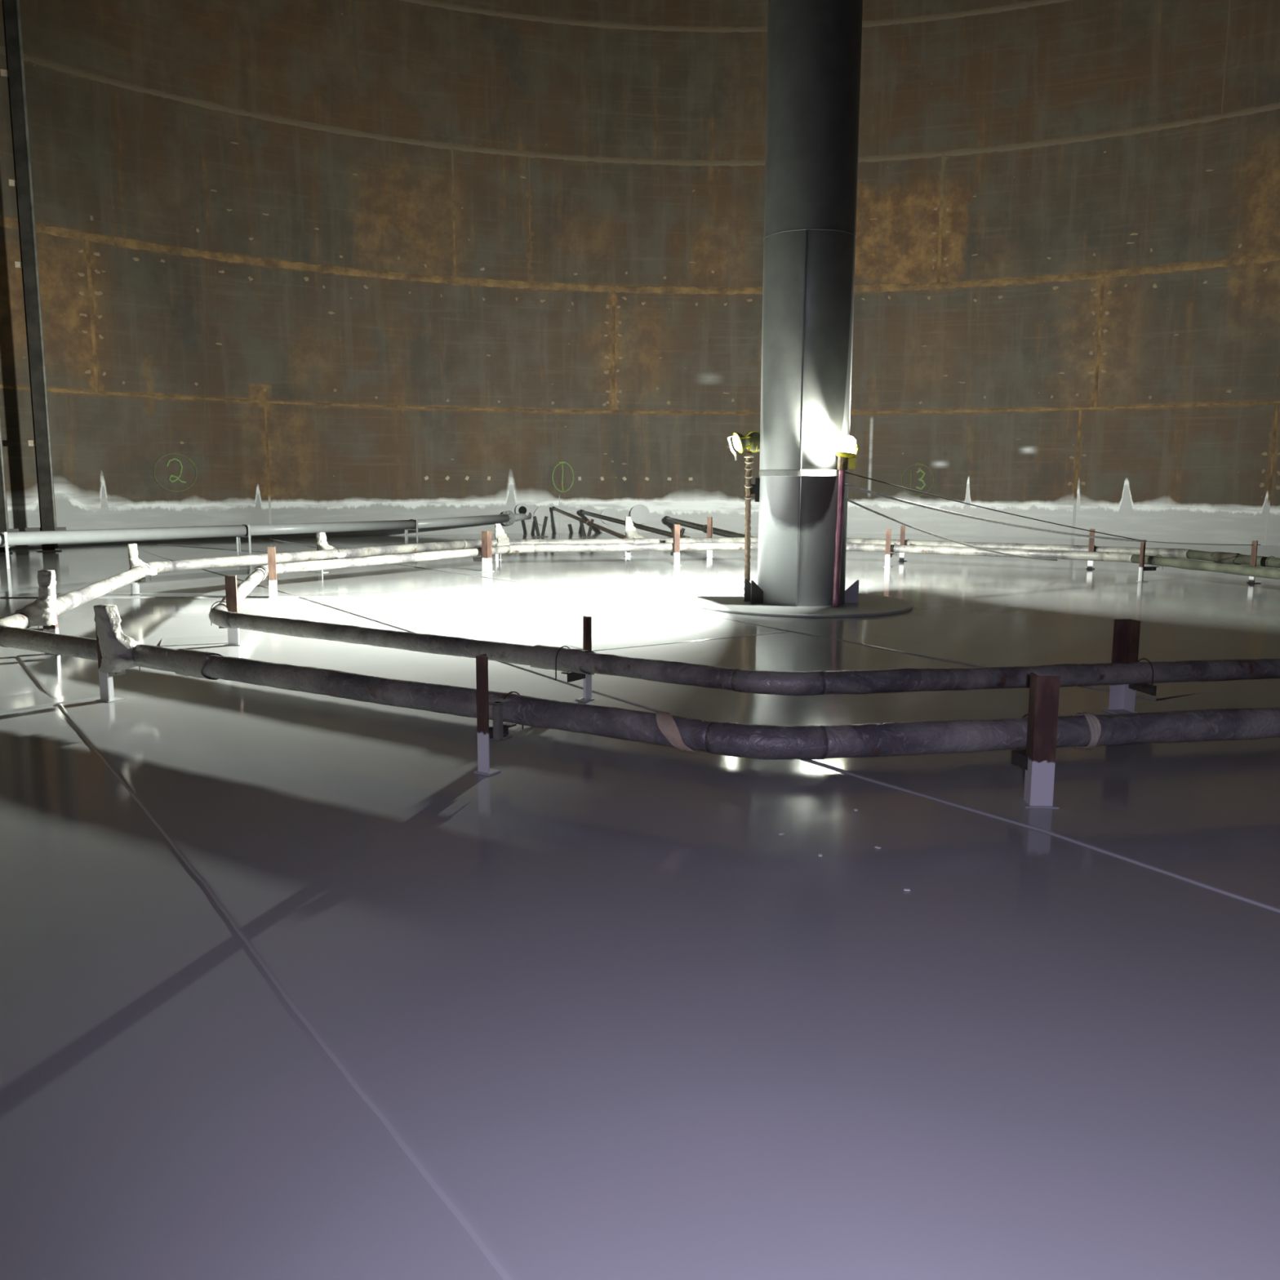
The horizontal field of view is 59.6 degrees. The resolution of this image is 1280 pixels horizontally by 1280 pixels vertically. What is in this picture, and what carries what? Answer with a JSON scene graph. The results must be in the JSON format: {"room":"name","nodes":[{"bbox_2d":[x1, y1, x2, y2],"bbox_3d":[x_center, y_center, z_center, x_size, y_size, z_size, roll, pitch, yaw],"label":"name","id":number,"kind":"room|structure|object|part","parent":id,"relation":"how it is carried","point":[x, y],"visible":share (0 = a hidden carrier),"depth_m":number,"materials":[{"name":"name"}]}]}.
{"room":"storage tank interior","nodes":[
{"label":"storage tank interior","id":0,"kind":"room"},
{"bbox_2d":[0,532,1279,1279],"bbox_3d":[2.215,-0.452,14.275,37.700,0.001,37.700,1,8,8],"label":"floor","id":1,"kind":"structure","parent":0,"point":[1043,1055],"depth_m":3.83,"materials":[{"name":"paint"}]},
{"bbox_2d":[0,532,10,568],"bbox_3d":[-11.071,-1.563,19.375,0.400,0.630,0.080,5,10,31],"label":"trestle","id":2,"kind":"object","parent":1,"relation":"on","point":[6,537],"visible":1,"depth_m":19.26,"materials":[{"name":"grey paint"}]},
{"bbox_3d":[-10.932,-1.548,19.277,0.056,0.630,0.056,5,10,31],"label":"leg","id":3,"kind":"part","parent":2,"relation":"part of","materials":[{"name":"grey paint"}]},
{"bbox_2d":[0,418,18,554],"bbox_3d":[-13.140,-10.244,21.791,0.720,17.100,0.340,-6,10,-36],"label":"steel leg","id":4,"kind":"object","parent":1,"relation":"on","point":[4,526],"visible":0.78,"depth_m":22.86,"materials":[{"name":"grey paint"}]},
{"bbox_2d":[0,0,66,551],"bbox_3d":[-12.604,-10.359,22.596,0.770,17.100,0.440,-5,10,-34],"label":"vertical pipe","id":5,"kind":"object","parent":1,"relation":"on","point":[15,73],"visible":0.97,"depth_m":22.93,"materials":[{"name":"grey metal"}]},
{"bbox_3d":[-12.616,-1.913,23.839,0.440,0.025,0.440,-5,10,-34],"label":"foot plate","id":6,"kind":"part","parent":5,"relation":"part of","materials":[{"name":"grey paint"}]},
{"bbox_2d":[8,569,58,655],"bbox_3d":[-5.439,-0.233,9.934,0.454,0.759,0.283,-2,9,-13],"label":"support","id":7,"kind":"object","parent":1,"relation":"on","point":[42,611],"visible":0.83,"depth_m":9.91,"materials":[{"name":"grey paint"}]},
{"bbox_2d":[0,690,100,713],"bbox_3d":[-5.302,0.593,6.858,0.616,0.012,3.765,7,11,38],"label":"trim","id":8,"kind":"structure","parent":1,"relation":"attached to","point":[35,700],"depth_m":8.00,"materials":[{"name":"paint"}]},
{"bbox_2d":[160,635,227,646],"bbox_3d":[-4.336,0.002,10.942,0.654,0.012,0.615,-3,9,-21],"label":"trim","id":9,"kind":"structure","parent":1,"relation":"attached to","point":[205,640],"depth_m":10.87,"materials":[{"name":"paint"}]},
{"bbox_2d":[0,592,429,598],"bbox_3d":[-5.667,-0.611,15.123,5.528,0.012,0.660,0,8,-3],"label":"trim","id":10,"kind":"structure","parent":1,"relation":"attached to","point":[108,594],"depth_m":15.06,"materials":[{"name":"paint"}]},
{"bbox_2d":[127,543,157,595],"bbox_3d":[-6.720,-0.960,15.126,0.352,0.694,0.233,-2,9,-13],"label":"support","id":11,"kind":"object","parent":10,"relation":"on","point":[134,561],"visible":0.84,"depth_m":15.04,"materials":[{"name":"grey paint"}]},
{"bbox_2d":[0,537,1279,759],"bbox_3d":[2.057,-0.773,14.224,16.873,0.191,16.883,5,10,31],"label":"ring","id":12,"kind":"object","parent":11,"relation":"attached to","point":[1079,731],"visible":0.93,"depth_m":5.92,"materials":[{"name":"metal"}]},
{"bbox_2d":[210,574,241,646],"bbox_3d":[-3.945,-0.279,10.619,0.268,0.665,0.142,-2,9,-14],"label":"support","id":13,"kind":"object","parent":1,"relation":"on","point":[231,589],"visible":0.8,"depth_m":10.59,"materials":[{"name":"grey paint"}]},
{"bbox_3d":[-3.881,0.043,10.682,0.133,0.010,0.142,-2,9,-14],"label":"plate","id":14,"kind":"part","parent":13,"relation":"part of","materials":[{"name":"grey paint"}]},
{"bbox_2d":[208,542,1279,695],"bbox_3d":[2.065,-0.763,14.158,13.702,0.173,13.805,5,10,31],"label":"ring","id":15,"kind":"object","parent":13,"relation":"attached to","point":[574,660],"visible":0.88,"depth_m":7.71,"materials":[{"name":"metal"}]},
{"bbox_2d":[157,543,297,553],"bbox_3d":[-8.592,-1.991,24.519,6.292,0.014,0.634,6,10,36],"label":"trim","id":16,"kind":"structure","parent":1,"relation":"attached to","point":[171,544],"depth_m":25.03,"materials":[{"name":"paint"}]},
{"bbox_2d":[235,524,251,552],"bbox_3d":[-8.391,-2.155,23.675,0.400,0.585,0.080,5,10,31],"label":"trestle","id":17,"kind":"object","parent":1,"relation":"on","point":[237,538],"visible":0.84,"depth_m":23.61,"materials":[{"name":"grey paint"}]},
{"bbox_3d":[-8.543,-2.041,23.771,0.056,0.330,0.056,5,10,31],"label":"leg","id":18,"kind":"part","parent":17,"relation":"part of","materials":[{"name":"grey paint"}]},
{"bbox_3d":[-8.252,-2.141,23.577,0.056,0.585,0.056,5,10,31],"label":"leg","id":19,"kind":"part","parent":17,"relation":"part of","materials":[{"name":"grey paint"}]},
{"bbox_2d":[0,511,531,546],"bbox_3d":[-9.056,-2.201,22.799,0.483,0.413,22.085,5,10,31],"label":"supply pipe","id":20,"kind":"object","parent":17,"relation":"on","point":[507,517],"visible":1,"depth_m":23.23,"materials":[{"name":"grey metal"}]},
{"bbox_2d":[253,546,279,598],"bbox_3d":[-4.956,-0.893,14.773,0.318,0.675,0.142,-2,9,-14],"label":"support","id":21,"kind":"object","parent":1,"relation":"on","point":[271,581],"visible":0.87,"depth_m":14.76,"materials":[{"name":"grey paint"}]},
{"bbox_2d":[268,537,388,556],"bbox_3d":[-7.439,-2.204,26.017,0.656,0.014,8.580,-5,10,-32],"label":"trim","id":22,"kind":"structure","parent":1,"relation":"attached to","point":[297,541],"depth_m":27.15,"materials":[{"name":"paint"}]},
{"bbox_2d":[315,532,346,573],"bbox_3d":[-5.123,-1.452,18.613,0.569,0.675,0.231,5,10,31],"label":"support","id":23,"kind":"object","parent":1,"relation":"on","point":[322,544],"visible":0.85,"depth_m":18.60,"materials":[{"name":"grey paint"}]},
{"bbox_2d":[404,519,418,541],"bbox_3d":[-5.743,-2.766,28.100,0.400,0.540,0.080,5,10,31],"label":"trestle","id":24,"kind":"object","parent":1,"relation":"on","point":[416,520],"visible":0.99,"depth_m":28.02,"materials":[{"name":"grey paint"}]},
{"bbox_3d":[-5.895,-2.652,28.196,0.056,0.285,0.056,5,10,31],"label":"leg","id":25,"kind":"part","parent":24,"relation":"part of","materials":[{"name":"grey paint"}]},
{"bbox_3d":[-5.604,-2.752,28.002,0.056,0.540,0.056,5,10,31],"label":"leg","id":26,"kind":"part","parent":24,"relation":"part of","materials":[{"name":"grey paint"}]},
{"bbox_2d":[16,653,869,1279],"bbox_3d":[-2.302,0.765,5.767,0.646,0.008,10.682,-5,10,-34],"label":"floor plate","id":27,"kind":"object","parent":1,"relation":"attached to","point":[554,1166],"depth_m":3.09,"materials":[{"name":"paint"}]},
{"bbox_2d":[93,604,140,702],"bbox_3d":[-3.667,0.087,8.026,0.311,0.689,0.368,5,10,32],"label":"support","id":28,"kind":"object","parent":27,"relation":"on","point":[115,648],"visible":0.9,"depth_m":7.89,"materials":[{"name":"grey paint"}]},
{"bbox_3d":[-3.796,0.430,8.021,0.150,0.010,0.140,5,10,32],"label":"plate","id":29,"kind":"part","parent":28,"relation":"part of","materials":[{"name":"grey paint"}]},
{"bbox_2d":[472,530,493,572],"bbox_3d":[-2.711,-1.516,19.065,0.418,0.690,0.180,5,10,31],"label":"support","id":30,"kind":"object","parent":1,"relation":"on","point":[486,550],"visible":0.85,"depth_m":18.96,"materials":[{"name":"grey paint"}]},
{"bbox_2d":[473,653,523,776],"bbox_3d":[-0.749,0.391,6.150,0.156,0.650,0.344,5,10,32],"label":"support","id":31,"kind":"object","parent":1,"relation":"on","point":[499,732],"visible":0.87,"depth_m":6.03,"materials":[{"name":"grey paint"}]},
{"bbox_3d":[-0.833,0.720,6.107,0.112,0.010,0.105,5,10,32],"label":"plate","id":32,"kind":"part","parent":31,"relation":"part of","materials":[{"name":"grey paint"}]},
{"bbox_2d":[494,523,511,559],"bbox_3d":[-2.645,-1.896,21.623,0.324,0.705,0.372,-2,9,-13],"label":"support","id":33,"kind":"object","parent":1,"relation":"on","point":[500,535],"visible":0.94,"depth_m":21.63,"materials":[{"name":"grey paint"}]},
{"bbox_2d":[533,515,547,537],"bbox_3d":[-2.688,-3.061,30.172,0.408,0.568,0.100,-1,8,-9],"label":"stand","id":34,"kind":"object","parent":1,"relation":"on","point":[535,519],"visible":0.96,"depth_m":30.14,"materials":[{"name":"metal"}]},
{"bbox_3d":[-2.791,-3.059,30.155,0.198,0.568,0.090,-1,8,-9],"label":"leg","id":35,"kind":"part","parent":34,"relation":"part of","materials":[{"name":"metal"}]},
{"bbox_3d":[-2.584,-3.063,30.188,0.198,0.568,0.090,-1,8,-9],"label":"leg","id":36,"kind":"part","parent":34,"relation":"part of","materials":[{"name":"metal"}]},
{"bbox_2d":[555,615,594,702],"bbox_3d":[-0.472,0.150,7.952,0.105,0.610,0.365,6,10,34],"label":"support","id":37,"kind":"object","parent":1,"relation":"on","point":[587,620],"visible":0.79,"depth_m":8.03,"materials":[{"name":"grey paint"}]},
{"bbox_3d":[-0.399,0.431,8.105,0.105,0.010,0.098,6,10,34],"label":"plate","id":38,"kind":"part","parent":37,"relation":"part of","materials":[{"name":"grey paint"}]},
{"bbox_2d":[578,519,594,537],"bbox_3d":[-1.436,-3.010,30.098,0.408,0.500,0.100,-1,8,-9],"label":"stand","id":39,"kind":"object","parent":1,"relation":"on","point":[582,526],"visible":0.86,"depth_m":30.07,"materials":[{"name":"metal"}]},
{"bbox_3d":[-1.540,-3.009,30.082,0.198,0.500,0.090,-1,8,-9],"label":"leg","id":40,"kind":"part","parent":39,"relation":"part of","materials":[{"name":"metal"}]},
{"bbox_3d":[-1.333,-3.012,30.114,0.198,0.500,0.090,-1,8,-9],"label":"leg","id":41,"kind":"part","parent":39,"relation":"part of","materials":[{"name":"metal"}]},
{"bbox_2d":[578,509,690,537],"bbox_3d":[-0.348,-2.865,27.340,0.149,0.383,9.624,-2,9,-16],"label":"pipe","id":42,"kind":"object","parent":39,"relation":"on","point":[643,527],"visible":0.84,"depth_m":26.25,"materials":[{"name":"metal"}]},
{"bbox_2d":[624,515,648,556],"bbox_3d":[-0.059,-2.065,22.471,0.363,0.815,0.868,-2,9,-13],"label":"support","id":43,"kind":"object","parent":1,"relation":"on","point":[631,531],"visible":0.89,"depth_m":22.70,"materials":[{"name":"grey paint"}]},
{"bbox_2d":[551,506,627,538],"bbox_3d":[-1.341,-2.884,27.100,0.123,0.461,9.606,-2,9,-13],"label":"pipe","id":44,"kind":"object","parent":43,"relation":"attached to","point":[588,522],"visible":0.95,"depth_m":26.18,"materials":[{"name":"metal"}]},
{"bbox_2d":[560,626,786,651],"bbox_3d":[0.378,-0.027,11.283,2.421,0.007,0.632,-5,10,-34],"label":"trim","id":45,"kind":"structure","parent":1,"relation":"attached to","point":[742,631],"depth_m":11.23,"materials":[{"name":"paint"}]},
{"bbox_2d":[670,524,681,565],"bbox_3d":[0.642,-1.765,20.655,0.150,0.750,0.404,-2,9,-13],"label":"support","id":46,"kind":"object","parent":1,"relation":"on","point":[676,553],"visible":1,"depth_m":20.49,"materials":[{"name":"grey paint"}]},
{"bbox_2d":[670,528,684,537],"bbox_3d":[1.017,-2.865,29.964,0.402,0.286,0.100,-1,8,-9],"label":"stand","id":47,"kind":"object","parent":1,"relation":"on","point":[682,532],"visible":0.44,"depth_m":29.94,"materials":[{"name":"metal"}]},
{"bbox_3d":[1.120,-2.867,29.980,0.192,0.286,0.090,-1,8,-9],"label":"leg","id":48,"kind":"part","parent":47,"relation":"part of","materials":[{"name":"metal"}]},
{"bbox_2d":[663,515,753,537],"bbox_3d":[1.535,-2.770,27.512,0.202,0.257,9.170,-1,8,-10],"label":"pipe","id":49,"kind":"object","parent":47,"relation":"on","point":[668,519],"visible":0.81,"depth_m":27.37,"materials":[{"name":"metal"}]},
{"bbox_2d":[124,542,1279,912],"bbox_3d":[-4.011,-0.509,14.471,0.801,0.009,29.584,-5,10,-33],"label":"trim","id":50,"kind":"structure","parent":1,"relation":"attached to","point":[1244,873],"depth_m":5.69,"materials":[{"name":"paint"}]},
{"bbox_2d":[1011,672,1060,808],"bbox_3d":[1.977,0.480,5.589,0.171,0.655,0.342,0,8,1],"label":"support","id":51,"kind":"object","parent":50,"relation":"on","point":[1038,758],"visible":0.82,"depth_m":5.46,"materials":[{"name":"grey paint"}]},
{"bbox_3d":[1.975,0.812,5.546,0.165,0.010,0.154,1,8,3],"label":"plate","id":52,"kind":"part","parent":51,"relation":"part of","materials":[{"name":"grey paint"}]},
{"bbox_2d":[706,516,713,557],"bbox_3d":[1.439,-2.079,22.626,0.135,0.810,0.315,-2,9,-13],"label":"support","id":53,"kind":"object","parent":1,"relation":"on","point":[709,519],"visible":0.85,"depth_m":22.72,"materials":[{"name":"grey paint"}]},
{"bbox_2d":[393,561,1203,700],"bbox_3d":[-0.221,-0.571,15.002,0.992,0.009,15.955,-5,10,-33],"label":"trim","id":54,"kind":"structure","parent":1,"relation":"attached to","point":[925,650],"depth_m":11.90,"materials":[{"name":"paint"}]},
{"bbox_2d":[691,0,913,617],"bbox_3d":[2.086,-8.941,13.063,2.800,17.150,2.800,1,8,8],"label":"column","id":55,"kind":"structure","parent":1,"relation":"on","point":[813,77],"depth_m":13.32,"materials":[{"name":"metal"}]},
{"bbox_2d":[727,431,759,601],"bbox_3d":[1.349,-1.544,14.145,0.589,2.192,0.278,-7,11,-42],"label":"work light","id":56,"kind":"object","parent":55,"relation":"on","point":[751,441],"visible":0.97,"depth_m":14.08,"materials":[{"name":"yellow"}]},
{"bbox_3d":[1.146,-2.396,13.897,0.133,0.322,0.028,-2,8,-13],"label":"handle","id":57,"kind":"part","parent":56,"relation":"part of","materials":[{"name":"beige"}]},
{"bbox_2d":[732,434,741,451],"bbox_3d":[1.210,-2.455,13.903,0.102,0.210,0.214,-2,8,-13],"label":"diffuser","id":58,"kind":"object","parent":56,"relation":"attached to","point":[736,438],"depth_m":13.84,"materials":[{"name":"white"}]},
{"bbox_3d":[2.054,-0.474,14.295,2.800,0.038,2.800,1,8,8],"label":"plate","id":59,"kind":"part","parent":55,"relation":"part of","materials":[{"name":"grey paint"}]},
{"bbox_2d":[831,435,1146,607],"bbox_3d":[5.353,-1.769,15.944,1.808,2.076,7.645,8,11,42],"label":"work light","id":60,"kind":"object","parent":55,"relation":"on","point":[846,446],"depth_m":13.66,"materials":[{"name":"metal"}]},
{"bbox_2d":[835,435,856,453],"bbox_3d":[2.480,-2.343,13.457,0.246,0.245,0.236,1,8,8],"label":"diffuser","id":61,"kind":"object","parent":60,"relation":"attached to","point":[845,443],"depth_m":13.36,"materials":[{"name":"white plastic"}]},
{"bbox_3d":[4.866,-1.554,16.505,0.026,1.186,7.529,7,11,39],"label":"cord","id":62,"kind":"part","parent":60,"relation":"part of","materials":[{"name":"black rubber"}]},
{"bbox_3d":[5.203,-1.785,15.494,6.707,1.046,0.016,-6,10,-35],"label":"cord","id":63,"kind":"part","parent":60,"relation":"part of","materials":[{"name":"black rubber"}]},
{"bbox_3d":[5.198,-1.712,15.515,6.702,0.914,0.034,-6,10,-35],"label":"cord","id":64,"kind":"part","parent":60,"relation":"part of","materials":[{"name":"black rubber"}]},
{"bbox_2d":[883,528,896,567],"bbox_3d":[4.591,-1.688,20.404,0.135,0.700,0.416,5,10,31],"label":"support","id":65,"kind":"object","parent":1,"relation":"on","point":[887,555],"visible":1,"depth_m":20.25,"materials":[{"name":"grey paint"}]},
{"bbox_2d":[899,525,908,561],"bbox_3d":[5.201,-1.899,21.908,0.135,0.690,0.393,5,10,31],"label":"support","id":66,"kind":"object","parent":1,"relation":"on","point":[902,527],"visible":0.84,"depth_m":21.75,"materials":[{"name":"grey paint"}]},
{"bbox_2d":[1085,528,1095,568],"bbox_3d":[8.159,-1.647,20.145,0.135,0.720,0.310,5,10,31],"label":"support","id":67,"kind":"object","parent":1,"relation":"on","point":[1091,540],"visible":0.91,"depth_m":20.03,"materials":[{"name":"grey paint"}]},
{"bbox_2d":[1102,618,1156,714],"bbox_3d":[3.366,0.202,7.571,0.180,0.645,0.446,-1,8,-11],"label":"support","id":68,"kind":"object","parent":1,"relation":"on","point":[1126,638],"visible":0.75,"depth_m":7.72,"materials":[{"name":"grey paint"}]},
{"bbox_3d":[3.338,0.497,7.751,0.180,0.010,0.168,-1,8,-11],"label":"plate","id":69,"kind":"part","parent":68,"relation":"part of","materials":[{"name":"grey paint"}]},
{"bbox_2d":[1136,539,1163,582],"bbox_3d":[8.068,-1.248,17.630,0.402,0.655,0.128,-2,9,-13],"label":"support","id":70,"kind":"object","parent":1,"relation":"on","point":[1141,566],"visible":0.89,"depth_m":17.60,"materials":[{"name":"grey paint"}]},
{"bbox_2d":[1246,540,1275,583],"bbox_3d":[9.736,-1.218,17.445,0.438,0.660,0.150,-2,9,-13],"label":"support","id":71,"kind":"object","parent":1,"relation":"on","point":[1254,548],"visible":0.76,"depth_m":17.39,"materials":[{"name":"grey paint"}]},
{"bbox_2d":[1146,541,1260,545],"bbox_3d":[8.783,-1.510,17.435,1.723,0.057,0.012,1,8,5],"label":"cord","id":72,"kind":"object","parent":71,"relation":"attached to","point":[1147,541],"visible":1,"depth_m":17.43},
{"bbox_2d":[0,0,1279,549],"bbox_3d":[2.248,-8.962,13.037,37.660,17.200,37.660,1,8,8],"label":"wall","id":73,"kind":"structure","parent":0,"point":[145,166],"depth_m":29.53,"materials":[{"name":"metal"}]},
{"bbox_2d":[84,236,98,392],"bbox_3d":[-12.383,-7.335,25.255,0.014,3.410,0.104,7,11,39],"label":"trim","id":74,"kind":"structure","parent":73,"relation":"attached to","point":[86,240],"depth_m":25.24,"materials":[{"name":"brown metal"}]},
{"bbox_2d":[153,453,196,492],"bbox_3d":[-11.233,-4.049,27.027,0.046,0.928,1.064,8,12,44],"label":"chalk number","id":75,"kind":"object","parent":73,"relation":"attached to","point":[175,459],"visible":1,"depth_m":27.04,"materials":[{"name":"green paint"}]},
{"bbox_2d":[263,401,271,537],"bbox_3d":[-9.509,-4.327,28.585,0.074,3.460,0.014,-6,11,-38],"label":"trim","id":76,"kind":"structure","parent":73,"relation":"attached to","point":[264,402],"depth_m":28.56,"materials":[{"name":"metal"}]},
{"bbox_2d":[451,146,456,279],"bbox_3d":[-5.032,-11.513,30.205,0.068,3.450,0.014,-3,9,-23],"label":"trim","id":77,"kind":"structure","parent":73,"relation":"attached to","point":[452,148],"depth_m":30.20,"materials":[{"name":"brown metal"}]},
{"bbox_2d":[515,502,529,515],"bbox_3d":[-3.366,-3.698,31.858,0.405,0.405,0.198,-2,9,-17],"label":"shell nozzle","id":78,"kind":"object","parent":73,"relation":"attached to","point":[522,508],"visible":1,"depth_m":31.76,"materials":[{"name":"grey paint"}]},
{"bbox_2d":[528,154,530,244],"bbox_3d":[-3.050,-12.151,30.823,0.044,2.350,0.014,-2,9,-16],"label":"trim","id":79,"kind":"structure","parent":73,"relation":"attached to","point":[528,154],"depth_m":30.80,"materials":[{"name":"brown metal"}]},
{"bbox_2d":[533,506,552,524],"bbox_3d":[-2.784,-3.570,32.102,0.540,0.540,0.098,-2,9,-15],"label":"shell nozzle","id":80,"kind":"object","parent":73,"relation":"attached to","point":[542,511],"visible":0.87,"depth_m":32.06,"materials":[{"name":"grey paint"}]},
{"bbox_2d":[558,411,559,533],"bbox_3d":[-2.317,-4.811,32.099,0.028,3.460,0.014,-2,9,-14],"label":"trim","id":81,"kind":"structure","parent":73,"relation":"attached to","point":[558,411],"depth_m":32.09,"materials":[{"name":"metal"}]},
{"bbox_2d":[551,461,573,492],"bbox_3d":[-2.212,-4.690,32.129,0.638,0.869,0.040,-2,9,-14],"label":"chalk number","id":82,"kind":"object","parent":73,"relation":"attached to","point":[562,462],"visible":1,"depth_m":32.11,"materials":[{"name":"green paint"}]},
{"bbox_2d":[600,508,616,524],"bbox_3d":[-0.928,-3.600,32.500,0.459,0.459,0.128,-1,8,-10],"label":"shell nozzle","id":83,"kind":"object","parent":73,"relation":"attached to","point":[611,513],"visible":0.66,"depth_m":32.44,"materials":[{"name":"grey paint"}]},
{"bbox_2d":[611,288,615,411],"bbox_3d":[-0.760,-8.259,31.917,0.103,3.410,0.014,-1,8,-9],"label":"trim","id":84,"kind":"structure","parent":73,"relation":"attached to","point":[613,317],"depth_m":31.90,"materials":[{"name":"brown metal"}]},
{"bbox_2d":[0,216,1279,294],"bbox_3d":[2.241,-7.266,13.283,37.658,0.252,37.658,1,8,8],"label":"weld seam","id":85,"kind":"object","parent":73,"relation":"attached to","point":[6,222],"depth_m":29.43,"materials":[{"name":"brown metal"}]},
{"bbox_2d":[0,46,1279,166],"bbox_3d":[2.254,-10.698,12.784,37.658,0.199,37.658,3,9,19],"label":"trim","id":86,"kind":"structure","parent":73,"relation":"attached to","point":[57,66],"depth_m":28.95,"materials":[{"name":"brown metal"}]},
{"bbox_2d":[630,504,649,524],"bbox_3d":[-0.029,-3.656,32.420,0.567,0.567,0.528,-1,8,-7],"label":"shell nozzle","id":87,"kind":"object","parent":73,"relation":"attached to","point":[639,513],"visible":0.97,"depth_m":32.17,"materials":[{"name":"grey paint"}]},
{"bbox_2d":[0,384,1279,413],"bbox_3d":[2.228,-3.882,13.776,37.658,0.105,37.658,1,8,8],"label":"trim","id":88,"kind":"structure","parent":73,"relation":"attached to","point":[11,387],"depth_m":29.78,"materials":[{"name":"brown metal"}]},
{"bbox_2d":[77,142,1279,489],"bbox_3d":[1.399,-8.309,28.895,28.302,8.612,6.409,0,8,-3],"label":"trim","id":89,"kind":"structure","parent":73,"relation":"attached to","point":[135,259],"depth_m":29.39,"materials":[{"name":"brown metal"}]},
{"bbox_2d":[400,0,1070,32],"bbox_3d":[2.268,-14.176,12.278,37.658,0.197,37.658,3,9,19],"label":"trim","id":90,"kind":"structure","parent":73,"relation":"attached to","point":[997,9],"depth_m":30.20,"materials":[{"name":"brown metal"}]},
{"bbox_2d":[901,462,933,496],"bbox_3d":[7.895,-4.561,31.788,0.926,0.930,0.061,3,9,17],"label":"chalk number","id":91,"kind":"object","parent":73,"relation":"attached to","point":[917,464],"visible":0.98,"depth_m":31.75,"materials":[{"name":"green paint"}]},
{"bbox_2d":[936,153,946,284],"bbox_3d":[8.265,-11.532,30.684,0.122,3.450,0.014,3,9,18],"label":"trim","id":92,"kind":"structure","parent":73,"relation":"attached to","point":[943,157],"depth_m":30.67,"materials":[{"name":"brown metal"}]},
{"bbox_2d":[1071,408,1081,538],"bbox_3d":[11.759,-4.464,30.088,0.085,3.460,0.014,5,10,30],"label":"trim","id":93,"kind":"structure","parent":73,"relation":"attached to","point":[1080,410],"depth_m":30.09,"materials":[{"name":"metal"}]},
{"bbox_2d":[1093,274,1104,408],"bbox_3d":[12.082,-7.846,29.409,0.091,3.410,0.014,5,10,31],"label":"trim","id":94,"kind":"structure","parent":73,"relation":"attached to","point":[1100,313],"depth_m":29.39,"materials":[{"name":"brown metal"}]},
{"bbox_2d":[1220,0,1231,115],"bbox_3d":[14.168,-14.490,26.962,0.048,3.500,0.014,7,11,39],"label":"trim","id":95,"kind":"structure","parent":73,"relation":"attached to","point":[1229,5],"depth_m":27.01,"materials":[{"name":"brown metal"}]},
{"bbox_2d":[1263,402,1278,545],"bbox_3d":[15.425,-4.046,27.308,0.069,3.460,0.014,8,12,44],"label":"trim","id":96,"kind":"structure","parent":73,"relation":"attached to","point":[1277,403],"depth_m":27.30,"materials":[{"name":"metal"}]}
]}

